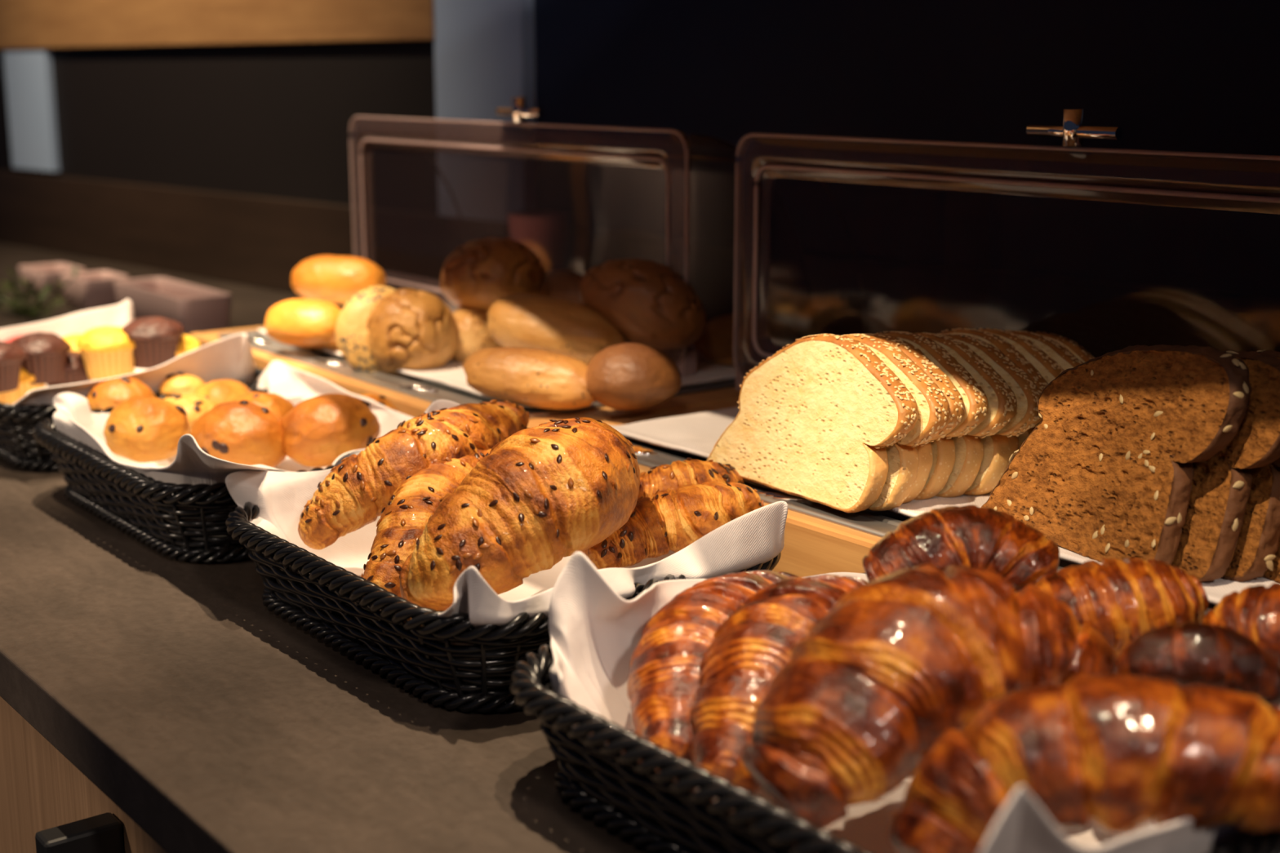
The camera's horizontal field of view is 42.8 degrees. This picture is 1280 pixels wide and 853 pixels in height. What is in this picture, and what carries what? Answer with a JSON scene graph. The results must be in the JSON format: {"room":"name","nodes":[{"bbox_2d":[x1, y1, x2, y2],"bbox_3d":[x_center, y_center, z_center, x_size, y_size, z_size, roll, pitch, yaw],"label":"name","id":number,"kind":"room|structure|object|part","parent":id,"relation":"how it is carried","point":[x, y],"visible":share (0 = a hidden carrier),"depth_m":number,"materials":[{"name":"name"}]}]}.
{"room":"breakfast buffet","nodes":[
{"label":"breakfast buffet","id":0,"kind":"room"},
{"bbox_2d":[0,40,438,213],"bbox_3d":[-1.159,-1.514,2.583,0.008,2.181,2.701,-12,17,-43],"label":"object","id":1,"kind":"structure","parent":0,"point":[271,120],"depth_m":2.14,"materials":[{"name":"black"}]},
{"bbox_2d":[533,0,1279,298],"bbox_3d":[-0.001,-0.830,1.601,0.120,3.300,6.000,-12,17,-43],"label":"wall","id":2,"kind":"structure","parent":0,"point":[1175,75],"depth_m":1.38,"materials":[{"name":"black paint"}]},
{"bbox_2d":[3,48,60,171],"bbox_3d":[-0.961,-1.472,2.374,0.018,2.174,0.152,-12,17,-43],"label":"trim","id":3,"kind":"structure","parent":2,"relation":"attached to","point":[28,74],"depth_m":2.57,"materials":[{"name":"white paint"}]},
{"bbox_2d":[0,0,434,48],"bbox_3d":[-1.008,-0.914,2.542,0.020,0.636,2.253,-12,17,-43],"label":"upper cabinet","id":4,"kind":"object","parent":2,"relation":"attached to","point":[24,24],"visible":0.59,"depth_m":2.15,"materials":[{"name":"brown wood"}]},
{"bbox_2d":[433,0,537,222],"bbox_3d":[-0.170,-1.293,1.577,0.018,2.185,0.151,-12,17,-43],"label":"pillar","id":5,"kind":"structure","parent":2,"relation":"attached to","point":[484,50],"depth_m":1.77,"materials":[{"name":"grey paint"}]},
{"bbox_2d":[0,169,1279,357],"bbox_3d":[-0.191,-0.175,1.840,0.022,0.119,5.400,-12,17,-43],"label":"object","id":6,"kind":"structure","parent":2,"relation":"attached to","point":[260,242],"depth_m":1.61,"materials":[{"name":"brown wood"}]},
{"bbox_3d":[-0.616,1.000,1.024,3.000,0.030,6.000,-9,15,-37],"label":"floor","id":7,"kind":"structure","parent":0,"visible":0},
{"bbox_2d":[0,696,167,852],"bbox_3d":[-0.364,0.463,1.369,0.546,0.872,4.600,-9,15,-37],"label":"base cabinet","id":8,"kind":"object","parent":7,"relation":"on","point":[47,805],"visible":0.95,"depth_m":0.83,"materials":[{"name":"brown wood"}]},
{"bbox_3d":[-0.255,0.194,0.744,0.036,0.024,0.016,-9,15,-37],"label":"drawer pull","id":9,"kind":"part","parent":8,"relation":"part of","materials":[{"name":"black metal"}]},
{"bbox_2d":[0,242,645,852],"bbox_3d":[-0.147,-0.013,1.439,1.061,0.027,4.800,-9,15,-37],"label":"countertop","id":10,"kind":"structure","parent":8,"relation":"on","point":[215,722],"depth_m":0.73,"materials":[{"name":"grey stone"}]},
{"bbox_2d":[0,264,78,318],"bbox_3d":[-0.714,-0.159,1.897,0.159,0.064,0.111,8,15,33],"label":"bunch","id":11,"kind":"object","parent":10,"relation":"on","point":[14,303],"visible":1,"depth_m":1.90,"materials":[{"name":"green plant"}]},
{"bbox_2d":[17,262,84,298],"bbox_3d":[-0.752,-0.187,2.089,0.060,0.035,0.089,-9,15,-37],"label":"container","id":12,"kind":"object","parent":10,"relation":"on","point":[52,272],"visible":0.62,"depth_m":2.06,"materials":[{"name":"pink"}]},
{"bbox_2d":[60,270,129,311],"bbox_3d":[-0.656,-0.163,1.969,0.060,0.040,0.079,-9,15,-37],"label":"container","id":13,"kind":"object","parent":10,"relation":"on","point":[91,290],"visible":0.8,"depth_m":1.94,"materials":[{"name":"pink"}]},
{"bbox_2d":[0,367,265,471],"bbox_3d":[-0.432,-0.021,1.290,0.217,0.052,0.269,-9,15,-37],"label":"wicker basket","id":14,"kind":"object","parent":10,"relation":"on","point":[16,449],"visible":0.18,"depth_m":1.16,"materials":[{"name":"black wicker"}]},
{"bbox_2d":[0,299,255,448],"bbox_3d":[-0.438,-0.042,1.282,0.217,0.080,0.268,-9,15,-37],"label":"cloth napkin","id":15,"kind":"object","parent":14,"relation":"in","point":[230,357],"visible":0.28,"depth_m":1.22,"materials":[{"name":"white fabric"}]},
{"bbox_2d":[0,366,26,404],"bbox_3d":[-0.492,-0.035,1.250,0.047,0.036,0.046,-9,15,-37],"label":"muffin","id":16,"kind":"object","parent":15,"relation":"on","point":[11,397],"visible":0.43,"depth_m":1.24,"materials":[{"name":"orange food"}]},
{"bbox_2d":[0,387,19,404],"bbox_3d":[-0.492,-0.029,1.252,0.041,0.023,0.041,-9,15,-37],"label":"paper cup","id":17,"kind":"object","parent":16,"relation":"on","point":[11,397],"depth_m":1.24,"materials":[{"name":"paper"}]},
{"bbox_2d":[0,341,26,392],"bbox_3d":[-0.486,-0.046,1.228,0.047,0.037,0.048,-9,15,-37],"label":"muffin","id":18,"kind":"object","parent":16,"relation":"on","point":[11,355],"visible":1,"depth_m":1.22,"materials":[{"name":"brown food"}]},
{"bbox_2d":[0,360,22,392],"bbox_3d":[-0.486,-0.040,1.229,0.042,0.024,0.042,-9,15,-37],"label":"paper cup","id":19,"kind":"object","parent":18,"relation":"on","point":[10,371],"depth_m":1.22,"materials":[{"name":"brown paper"}]},
{"bbox_2d":[4,334,23,342],"bbox_3d":[-0.515,-0.066,1.367,0.044,0.022,0.020,-9,15,-37],"label":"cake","id":20,"kind":"object","parent":15,"relation":"on","point":[9,340],"visible":0.09,"depth_m":1.36,"materials":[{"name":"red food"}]},
{"bbox_2d":[18,370,45,399],"bbox_3d":[-0.480,-0.034,1.264,0.046,0.036,0.046,-9,15,-37],"label":"muffin","id":21,"kind":"object","parent":15,"relation":"on","point":[24,386],"visible":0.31,"depth_m":1.25,"materials":[{"name":"orange food"}]},
{"bbox_2d":[18,382,45,399],"bbox_3d":[-0.480,-0.028,1.266,0.041,0.023,0.041,-9,15,-37],"label":"paper cup","id":22,"kind":"object","parent":21,"relation":"on","point":[24,387],"depth_m":1.25,"materials":[{"name":"paper"}]},
{"bbox_2d":[9,332,71,384],"bbox_3d":[-0.464,-0.054,1.262,0.047,0.038,0.047,-9,15,-37],"label":"muffin","id":23,"kind":"object","parent":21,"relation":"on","point":[46,353],"visible":0.83,"depth_m":1.25,"materials":[{"name":"brown food"}]},
{"bbox_2d":[21,351,66,384],"bbox_3d":[-0.464,-0.047,1.263,0.043,0.024,0.043,-9,15,-37],"label":"paper cup","id":24,"kind":"object","parent":23,"relation":"on","point":[46,367],"depth_m":1.25,"materials":[{"name":"brown paper"}]},
{"bbox_2d":[46,351,91,386],"bbox_3d":[-0.451,-0.043,1.289,0.044,0.034,0.044,-9,15,-37],"label":"muffin","id":25,"kind":"object","parent":15,"relation":"on","point":[75,371],"visible":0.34,"depth_m":1.27,"materials":[{"name":"brown food"}]},
{"bbox_2d":[46,370,91,386],"bbox_3d":[-0.451,-0.037,1.290,0.039,0.022,0.039,-9,15,-37],"label":"paper cup","id":26,"kind":"object","parent":25,"relation":"on","point":[69,376],"depth_m":1.27,"materials":[{"name":"brown paper"}]},
{"bbox_2d":[62,333,96,381],"bbox_3d":[-0.453,-0.057,1.320,0.046,0.036,0.045,-9,15,-37],"label":"muffin","id":27,"kind":"object","parent":15,"relation":"on","point":[71,339],"visible":0.13,"depth_m":1.30,"materials":[{"name":"yellow food"}]},
{"bbox_2d":[75,325,135,379],"bbox_3d":[-0.416,-0.059,1.280,0.050,0.040,0.049,-9,15,-37],"label":"muffin","id":28,"kind":"object","parent":15,"relation":"on","point":[106,351],"visible":0.92,"depth_m":1.26,"materials":[{"name":"yellow food"}]},
{"bbox_2d":[80,348,135,379],"bbox_3d":[-0.416,-0.052,1.281,0.045,0.026,0.045,-9,15,-37],"label":"paper cup","id":29,"kind":"object","parent":28,"relation":"on","point":[100,363],"depth_m":1.27,"materials":[{"name":"paper"}]},
{"bbox_2d":[121,316,183,368],"bbox_3d":[-0.384,-0.067,1.287,0.050,0.039,0.051,-9,15,-37],"label":"muffin","id":30,"kind":"object","parent":15,"relation":"on","point":[156,340],"visible":0.91,"depth_m":1.27,"materials":[{"name":"brown food"}]},
{"bbox_2d":[132,337,180,368],"bbox_3d":[-0.384,-0.060,1.289,0.044,0.025,0.044,-9,15,-37],"label":"paper cup","id":31,"kind":"object","parent":30,"relation":"on","point":[148,353],"depth_m":1.27,"materials":[{"name":"brown paper"}]},
{"bbox_2d":[175,334,200,357],"bbox_3d":[-0.373,-0.057,1.308,0.043,0.034,0.044,-9,15,-37],"label":"muffin","id":32,"kind":"object","parent":15,"relation":"on","point":[187,344],"visible":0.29,"depth_m":1.29,"materials":[{"name":"yellow food"}]},
{"bbox_2d":[113,276,231,336],"bbox_3d":[-0.513,-0.128,1.789,0.060,0.049,0.193,-9,15,-37],"label":"container","id":33,"kind":"object","parent":10,"relation":"on","point":[197,308],"visible":0.78,"depth_m":1.74,"materials":[{"name":"pink"}]},
{"bbox_2d":[32,387,337,563],"bbox_3d":[-0.256,0.027,1.068,0.218,0.052,0.262,-9,15,-37],"label":"wicker basket","id":34,"kind":"object","parent":10,"relation":"on","point":[141,517],"visible":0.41,"depth_m":0.95,"materials":[{"name":"black wicker"}]},
{"bbox_2d":[53,360,413,536],"bbox_3d":[-0.249,0.007,1.054,0.212,0.081,0.397,-9,15,-37],"label":"cloth napkin","id":35,"kind":"object","parent":34,"relation":"in","point":[73,419],"visible":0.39,"depth_m":1.10,"materials":[{"name":"white fabric"}]},
{"bbox_2d":[85,376,155,410],"bbox_3d":[-0.370,-0.018,1.167,0.050,0.037,0.050,-9,15,-37],"label":"bun","id":36,"kind":"object","parent":35,"relation":"on","point":[113,392],"visible":0.49,"depth_m":1.15,"materials":[{"name":"brown food"}]},
{"bbox_2d":[103,395,189,462],"bbox_3d":[-0.323,0.001,1.071,0.054,0.042,0.056,10,16,39],"label":"bun","id":37,"kind":"object","parent":35,"relation":"on","point":[140,428],"visible":0.97,"depth_m":1.05,"materials":[{"name":"brown food"}]},
{"bbox_2d":[157,373,205,397],"bbox_3d":[-0.337,-0.027,1.203,0.037,0.027,0.037,-9,15,-37],"label":"bun","id":38,"kind":"object","parent":35,"relation":"on","point":[180,383],"visible":0.5,"depth_m":1.19,"materials":[{"name":"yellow food"}]},
{"bbox_2d":[163,393,214,434],"bbox_3d":[-0.318,-0.006,1.142,0.046,0.035,0.048,-9,15,-37],"label":"bun","id":39,"kind":"object","parent":35,"relation":"on","point":[195,406],"visible":0.36,"depth_m":1.13,"materials":[{"name":"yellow food"}]},
{"bbox_2d":[195,379,251,405],"bbox_3d":[-0.304,-0.018,1.188,0.046,0.033,0.044,-9,15,-37],"label":"bun","id":40,"kind":"object","parent":35,"relation":"on","point":[220,391],"visible":0.4,"depth_m":1.18,"materials":[{"name":"brown food"}]},
{"bbox_2d":[190,400,286,467],"bbox_3d":[-0.258,0.006,1.050,0.063,0.046,0.063,-9,15,-37],"label":"bun","id":41,"kind":"object","parent":35,"relation":"on","point":[243,432],"visible":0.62,"depth_m":1.03,"materials":[{"name":"brown food"}]},
{"bbox_2d":[235,391,294,421],"bbox_3d":[-0.261,-0.004,1.118,0.053,0.038,0.054,-9,15,-37],"label":"bun","id":42,"kind":"object","parent":35,"relation":"on","point":[278,405],"visible":0.37,"depth_m":1.11,"materials":[{"name":"brown food"}]},
{"bbox_2d":[280,393,380,467],"bbox_3d":[-0.201,0.002,1.057,0.066,0.047,0.066,-7,14,-31],"label":"bun","id":43,"kind":"object","parent":35,"relation":"on","point":[319,429],"visible":0.85,"depth_m":1.03,"materials":[{"name":"brown food"}]},
{"bbox_2d":[354,393,399,412],"bbox_3d":[-0.189,-0.007,1.141,0.043,0.032,0.044,-9,15,-37],"label":"bun","id":44,"kind":"object","parent":35,"relation":"on","point":[380,399],"visible":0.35,"depth_m":1.13,"materials":[{"name":"brown food"}]},
{"bbox_2d":[189,325,740,428],"bbox_3d":[-0.112,-0.037,1.351,0.329,0.057,0.518,-9,15,-37],"label":"serving tray","id":45,"kind":"object","parent":10,"relation":"on","point":[412,398],"visible":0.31,"depth_m":1.20,"materials":[{"name":"brown wood"}]},
{"bbox_3d":[-0.260,-0.075,1.537,0.303,0.052,0.036,-9,15,-37],"label":"rail","id":46,"kind":"part","parent":45,"relation":"part of","materials":[{"name":"brown wood"}]},
{"bbox_3d":[-0.236,-0.015,1.257,0.013,0.053,0.518,-9,15,-37],"label":"rail","id":47,"kind":"part","parent":45,"relation":"part of","materials":[{"name":"brown wood"}]},
{"bbox_2d":[257,328,735,408],"bbox_3d":[-0.107,-0.064,1.332,0.253,0.005,0.415,-9,15,-37],"label":"cloth","id":48,"kind":"object","parent":45,"relation":"on","point":[453,375],"visible":0.07,"depth_m":1.22,"materials":[{"name":"white fabric"}]},
{"bbox_2d":[265,298,342,348],"bbox_3d":[-0.268,-0.084,1.319,0.074,0.039,0.047,7,14,30],"label":"bread roll","id":49,"kind":"object","parent":48,"relation":"on","point":[310,323],"visible":0.89,"depth_m":1.30,"materials":[{"name":"orange food"}]},
{"bbox_2d":[291,255,386,304],"bbox_3d":[-0.261,-0.127,1.416,0.087,0.042,0.046,5,13,20],"label":"bread roll","id":50,"kind":"object","parent":48,"relation":"on","point":[335,279],"visible":0.84,"depth_m":1.40,"materials":[{"name":"orange food"}]},
{"bbox_2d":[335,285,396,373],"bbox_3d":[-0.200,-0.072,1.259,0.069,0.070,0.039,-4,13,-17],"label":"bread roll","id":51,"kind":"object","parent":48,"relation":"on","point":[352,331],"visible":0.4,"depth_m":1.25,"materials":[{"name":"beige food"}]},
{"bbox_2d":[366,288,457,380],"bbox_3d":[-0.174,-0.070,1.248,0.069,0.070,0.069,5,13,20],"label":"bread roll","id":52,"kind":"object","parent":48,"relation":"on","point":[410,329],"visible":0.97,"depth_m":1.22,"materials":[{"name":"brown food"}]},
{"bbox_2d":[451,306,504,363],"bbox_3d":[-0.130,-0.070,1.272,0.053,0.052,0.058,-9,15,-37],"label":"bread roll","id":53,"kind":"object","parent":48,"relation":"on","point":[473,335],"visible":0.41,"depth_m":1.25,"materials":[{"name":"brown food"}]},
{"bbox_2d":[440,236,545,311],"bbox_3d":[-0.115,-0.119,1.275,0.081,0.058,0.083,-9,15,-37],"label":"bread roll","id":54,"kind":"object","parent":53,"relation":"on","point":[479,273],"visible":0.78,"depth_m":1.25,"materials":[{"name":"brown food"}]},
{"bbox_2d":[487,293,626,364],"bbox_3d":[-0.061,-0.072,1.196,0.108,0.048,0.054,5,13,21],"label":"bread roll","id":55,"kind":"object","parent":48,"relation":"on","point":[552,324],"visible":0.8,"depth_m":1.18,"materials":[{"name":"brown food"}]},
{"bbox_2d":[537,269,586,305],"bbox_3d":[-0.051,-0.102,1.320,0.093,0.050,0.060,2,12,8],"label":"bread roll","id":56,"kind":"object","parent":48,"relation":"on","point":[563,284],"visible":0.27,"depth_m":1.30,"materials":[{"name":"brown food"}]},
{"bbox_2d":[577,258,706,349],"bbox_3d":[0.001,-0.091,1.199,0.080,0.065,0.088,-9,15,-37],"label":"bread roll","id":57,"kind":"object","parent":48,"relation":"on","point":[649,303],"visible":0.86,"depth_m":1.17,"materials":[{"name":"brown food"}]},
{"bbox_2d":[692,313,798,366],"bbox_3d":[0.081,-0.066,1.254,0.084,0.042,0.054,1,12,7],"label":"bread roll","id":58,"kind":"object","parent":48,"relation":"on","point":[715,344],"visible":0.34,"depth_m":1.24,"materials":[{"name":"brown food"}]},
{"bbox_2d":[462,346,595,408],"bbox_3d":[-0.073,-0.033,1.104,0.104,0.040,0.047,6,14,25],"label":"bread roll","id":59,"kind":"object","parent":45,"relation":"on","point":[523,376],"visible":0.97,"depth_m":1.09,"materials":[{"name":"brown food"}]},
{"bbox_2d":[348,96,813,377],"bbox_3d":[-0.072,-0.184,1.413,0.139,0.202,0.505,-9,15,-37],"label":"cover","id":60,"kind":"object","parent":45,"relation":"on","point":[668,150],"visible":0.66,"depth_m":1.32,"materials":[{"name":"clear plastic"}]},
{"bbox_3d":[-0.098,-0.258,1.325,0.012,0.021,0.011,-9,15,-37],"label":"handle","id":61,"kind":"part","parent":60,"relation":"part of","materials":[{"name":"silver metal"}]},
{"bbox_3d":[-0.120,-0.170,1.378,0.008,0.172,0.504,-9,15,-37],"label":"frame","id":62,"kind":"part","parent":60,"relation":"part of","materials":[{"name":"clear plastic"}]},
{"bbox_3d":[0.037,0.005,1.166,0.303,0.052,0.036,-9,15,-37],"label":"rail","id":63,"kind":"part","parent":45,"relation":"part of","materials":[{"name":"brown wood"}]},
{"bbox_2d":[586,342,681,409],"bbox_3d":[-0.006,-0.034,1.087,0.063,0.045,0.064,-9,15,-37],"label":"bread roll","id":64,"kind":"object","parent":45,"relation":"on","point":[626,375],"visible":1,"depth_m":1.07,"materials":[{"name":"brown food"}]},
{"bbox_2d":[225,502,781,712],"bbox_3d":[-0.075,0.075,0.846,0.213,0.052,0.261,-9,15,-37],"label":"wicker basket","id":65,"kind":"object","parent":10,"relation":"on","point":[397,644],"visible":0.37,"depth_m":0.74,"materials":[{"name":"black wicker"}]},
{"bbox_2d":[225,399,787,659],"bbox_3d":[-0.072,0.051,0.842,0.202,0.085,0.270,-9,15,-37],"label":"cloth napkin","id":66,"kind":"object","parent":65,"relation":"in","point":[755,537],"visible":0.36,"depth_m":0.78,"materials":[{"name":"white fabric"}]},
{"bbox_2d":[297,399,529,550],"bbox_3d":[-0.112,0.024,0.899,0.060,0.065,0.162,11,16,41],"label":"croissant","id":67,"kind":"object","parent":66,"relation":"on","point":[356,491],"visible":0.91,"depth_m":0.86,"materials":[{"name":"brown food"}]},
{"bbox_2d":[360,427,528,597],"bbox_3d":[-0.097,0.037,0.892,0.051,0.055,0.237,4,13,19],"label":"croissant","id":68,"kind":"object","parent":66,"relation":"on","point":[400,525],"visible":0.33,"depth_m":0.82,"materials":[{"name":"brown food"}]},
{"bbox_2d":[399,417,639,611],"bbox_3d":[-0.042,0.040,0.797,0.086,0.086,0.166,8,14,31],"label":"croissant","id":69,"kind":"object","parent":66,"relation":"on","point":[546,493],"visible":0.98,"depth_m":0.75,"materials":[{"name":"brown food"}]},
{"bbox_2d":[582,481,764,569],"bbox_3d":[0.019,0.051,0.851,0.104,0.041,0.044,-4,13,-20],"label":"croissant","id":70,"kind":"object","parent":66,"relation":"on","point":[672,520],"visible":0.71,"depth_m":0.83,"materials":[{"name":"brown food"}]},
{"bbox_2d":[637,457,744,498],"bbox_3d":[0.024,0.033,0.890,0.072,0.030,0.037,-3,13,-15],"label":"croissant","id":71,"kind":"object","parent":66,"relation":"on","point":[696,472],"visible":0.42,"depth_m":0.88,"materials":[{"name":"brown food"}]},
{"bbox_2d":[506,211,569,272],"bbox_3d":[-0.101,-0.144,1.646,0.062,0.140,0.062,-9,15,-37],"label":"ceramic cup","id":72,"kind":"object","parent":10,"relation":"on","point":[544,233],"visible":0.4,"depth_m":1.61,"materials":[{"name":"red ceramic"}]},
{"bbox_2d":[509,573,1279,852],"bbox_3d":[0.106,0.127,0.610,0.225,0.052,0.286,-9,15,-37],"label":"wicker basket","id":73,"kind":"object","parent":10,"relation":"on","point":[678,816],"visible":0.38,"depth_m":0.58,"materials":[{"name":"black wicker"}]},
{"bbox_2d":[548,551,1274,852],"bbox_3d":[0.104,0.102,0.597,0.235,0.092,0.281,-8,15,-33],"label":"cloth napkin","id":74,"kind":"object","parent":73,"relation":"in","point":[595,633],"visible":0.21,"depth_m":0.66,"materials":[{"name":"white fabric"}]},
{"bbox_2d":[626,569,799,763],"bbox_3d":[0.027,0.090,0.667,0.052,0.046,0.156,5,13,22],"label":"croissant","id":75,"kind":"object","parent":74,"relation":"on","point":[664,672],"visible":0.46,"depth_m":0.63,"materials":[{"name":"brown food"}]},
{"bbox_2d":[689,574,867,793],"bbox_3d":[0.056,0.091,0.635,0.058,0.056,0.150,6,14,25],"label":"croissant","id":76,"kind":"object","parent":74,"relation":"on","point":[739,667],"visible":0.5,"depth_m":0.60,"materials":[{"name":"brown food"}]},
{"bbox_2d":[740,564,1116,829],"bbox_3d":[0.103,0.089,0.578,0.157,0.076,0.076,-9,15,-37],"label":"croissant","id":77,"kind":"object","parent":74,"relation":"on","point":[905,658],"visible":0.8,"depth_m":0.54,"materials":[{"name":"brown food"}]},
{"bbox_2d":[862,505,1059,593],"bbox_3d":[0.133,0.053,0.681,0.082,0.040,0.048,-2,12,-9],"label":"croissant","id":78,"kind":"object","parent":74,"relation":"on","point":[975,536],"visible":0.62,"depth_m":0.66,"materials":[{"name":"brown food"}]},
{"bbox_2d":[887,674,1279,852],"bbox_3d":[0.149,0.109,0.500,0.145,0.064,0.056,1,12,4],"label":"croissant","id":79,"kind":"object","parent":74,"relation":"on","point":[1120,753],"visible":0.92,"depth_m":0.48,"materials":[{"name":"brown food"}]},
{"bbox_2d":[1016,557,1208,657],"bbox_3d":[0.184,0.072,0.647,0.083,0.039,0.048,-4,13,-18],"label":"croissant","id":80,"kind":"object","parent":74,"relation":"on","point":[1127,598],"visible":0.49,"depth_m":0.63,"materials":[{"name":"brown food"}]},
{"bbox_2d":[1107,621,1279,706],"bbox_3d":[0.193,0.084,0.564,0.060,0.034,0.032,4,13,17],"label":"croissant","id":81,"kind":"object","parent":74,"relation":"on","point":[1186,654],"visible":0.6,"depth_m":0.55,"materials":[{"name":"brown food"}]},
{"bbox_2d":[1201,582,1279,665],"bbox_3d":[0.244,0.078,0.618,0.045,0.037,0.060,-8,15,-32],"label":"croissant","id":82,"kind":"object","parent":74,"relation":"on","point":[1254,612],"visible":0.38,"depth_m":0.61,"materials":[{"name":"brown food"}]},
{"bbox_2d":[601,399,1216,622],"bbox_3d":[0.211,0.051,0.948,0.329,0.057,0.522,-9,15,-37],"label":"serving tray","id":83,"kind":"object","parent":10,"relation":"on","point":[820,539],"visible":0.11,"depth_m":0.84,"materials":[{"name":"brown wood"}]},
{"bbox_2d":[631,445,653,452],"bbox_3d":[-0.019,0.022,0.991,0.057,0.024,0.028,6,13,24],"label":"croissant","id":84,"kind":"object","parent":83,"relation":"on","point":[636,448],"visible":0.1,"depth_m":0.98,"materials":[{"name":"orange food"}]},
{"bbox_3d":[0.061,0.012,1.136,0.303,0.052,0.036,-9,15,-37],"label":"rail","id":85,"kind":"part","parent":83,"relation":"part of","materials":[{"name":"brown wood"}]},
{"bbox_3d":[0.087,0.073,0.854,0.013,0.053,0.522,-9,15,-37],"label":"rail","id":86,"kind":"part","parent":83,"relation":"part of","materials":[{"name":"brown wood"}]},
{"bbox_2d":[706,333,917,512],"bbox_3d":[0.092,-0.007,0.874,0.037,0.084,0.144,-9,15,-34],"label":"bread slice","id":87,"kind":"object","parent":83,"relation":"on","point":[815,420],"visible":0.99,"depth_m":0.86,"materials":[{"name":"beige food"}]},
{"bbox_2d":[609,406,1279,605],"bbox_3d":[0.211,0.022,0.935,0.254,0.005,0.440,-9,15,-37],"label":"cloth","id":88,"kind":"object","parent":83,"relation":"on","point":[697,434],"visible":0.1,"depth_m":0.99,"materials":[{"name":"white fabric"}]},
{"bbox_2d":[843,333,949,511],"bbox_3d":[0.108,-0.007,0.879,0.039,0.083,0.144,-8,15,-34],"label":"bread slice","id":89,"kind":"object","parent":88,"relation":"on","point":[933,406],"visible":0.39,"depth_m":0.83,"materials":[{"name":"brown food"}]},
{"bbox_2d":[864,333,964,503],"bbox_3d":[0.119,-0.009,0.892,0.041,0.082,0.142,-9,15,-34],"label":"bread slice","id":90,"kind":"object","parent":88,"relation":"on","point":[957,406],"visible":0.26,"depth_m":0.85,"materials":[{"name":"brown food"}]},
{"bbox_2d":[875,331,988,499],"bbox_3d":[0.132,-0.011,0.902,0.044,0.082,0.144,-9,15,-34],"label":"bread slice","id":91,"kind":"object","parent":88,"relation":"on","point":[975,399],"visible":0.27,"depth_m":0.85,"materials":[{"name":"brown food"}]},
{"bbox_2d":[914,332,1017,497],"bbox_3d":[0.149,-0.011,0.907,0.046,0.080,0.142,-9,15,-34],"label":"bread slice","id":92,"kind":"object","parent":88,"relation":"on","point":[1002,400],"visible":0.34,"depth_m":0.86,"materials":[{"name":"brown food"}]},
{"bbox_2d":[937,333,1041,495],"bbox_3d":[0.164,-0.011,0.913,0.048,0.079,0.145,-9,15,-35],"label":"bread slice","id":93,"kind":"object","parent":88,"relation":"on","point":[997,448],"visible":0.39,"depth_m":0.86,"materials":[{"name":"brown food"}]},
{"bbox_2d":[940,328,1048,469],"bbox_3d":[0.173,-0.015,0.926,0.051,0.080,0.142,-8,15,-34],"label":"bread slice","id":94,"kind":"object","parent":88,"relation":"on","point":[1009,350],"visible":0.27,"depth_m":0.90,"materials":[{"name":"brown food"}]},
{"bbox_2d":[972,328,1064,449],"bbox_3d":[0.188,-0.015,0.933,0.053,0.079,0.145,-8,15,-34],"label":"bread slice","id":95,"kind":"object","parent":88,"relation":"on","point":[1049,369],"visible":0.18,"depth_m":0.90,"materials":[{"name":"brown food"}]},
{"bbox_2d":[1005,329,1083,370],"bbox_3d":[0.205,-0.015,0.938,0.055,0.077,0.143,-9,15,-34],"label":"bread slice","id":96,"kind":"object","parent":88,"relation":"on","point":[1057,352],"visible":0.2,"depth_m":0.92,"materials":[{"name":"brown food"}]},
{"bbox_2d":[1025,330,1095,363],"bbox_3d":[0.218,-0.016,0.947,0.057,0.076,0.143,-8,15,-34],"label":"bread slice","id":97,"kind":"object","parent":88,"relation":"on","point":[1078,351],"visible":0.09,"depth_m":0.93,"materials":[{"name":"brown food"}]},
{"bbox_2d":[981,344,1252,565],"bbox_3d":[0.223,0.008,0.771,0.055,0.100,0.134,-6,14,-24],"label":"bread slice","id":98,"kind":"object","parent":88,"relation":"on","point":[1107,470],"visible":0.95,"depth_m":0.76,"materials":[{"name":"brown food"}]},
{"bbox_2d":[1170,350,1279,582],"bbox_3d":[0.246,0.011,0.764,0.059,0.099,0.133,-4,13,-24],"label":"bread slice","id":99,"kind":"object","parent":88,"relation":"on","point":[1220,491],"visible":0.22,"depth_m":0.72,"materials":[{"name":"brown food"}]},
{"bbox_2d":[1222,350,1279,582],"bbox_3d":[0.266,0.010,0.767,0.058,0.098,0.134,-6,14,-25],"label":"bread slice","id":100,"kind":"object","parent":88,"relation":"on","point":[1258,541],"visible":0.12,"depth_m":0.72,"materials":[{"name":"brown food"}]},
{"bbox_2d":[1262,538,1279,582],"bbox_3d":[0.289,0.013,0.759,0.060,0.097,0.135,-6,14,-24],"label":"bread slice","id":101,"kind":"object","parent":88,"relation":"on","point":[1274,575],"visible":0.09,"depth_m":0.72,"materials":[{"name":"brown food"}]},
{"bbox_2d":[733,107,1279,391],"bbox_3d":[0.271,-0.091,0.984,0.139,0.202,0.506,-9,15,-37],"label":"cover","id":102,"kind":"object","parent":83,"relation":"on","point":[1236,182],"visible":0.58,"depth_m":0.96,"materials":[{"name":"clear plastic"}]},
{"bbox_3d":[0.240,-0.166,0.904,0.012,0.021,0.011,-9,15,-37],"label":"handle","id":103,"kind":"part","parent":102,"relation":"part of","materials":[{"name":"silver metal"}]}
]}

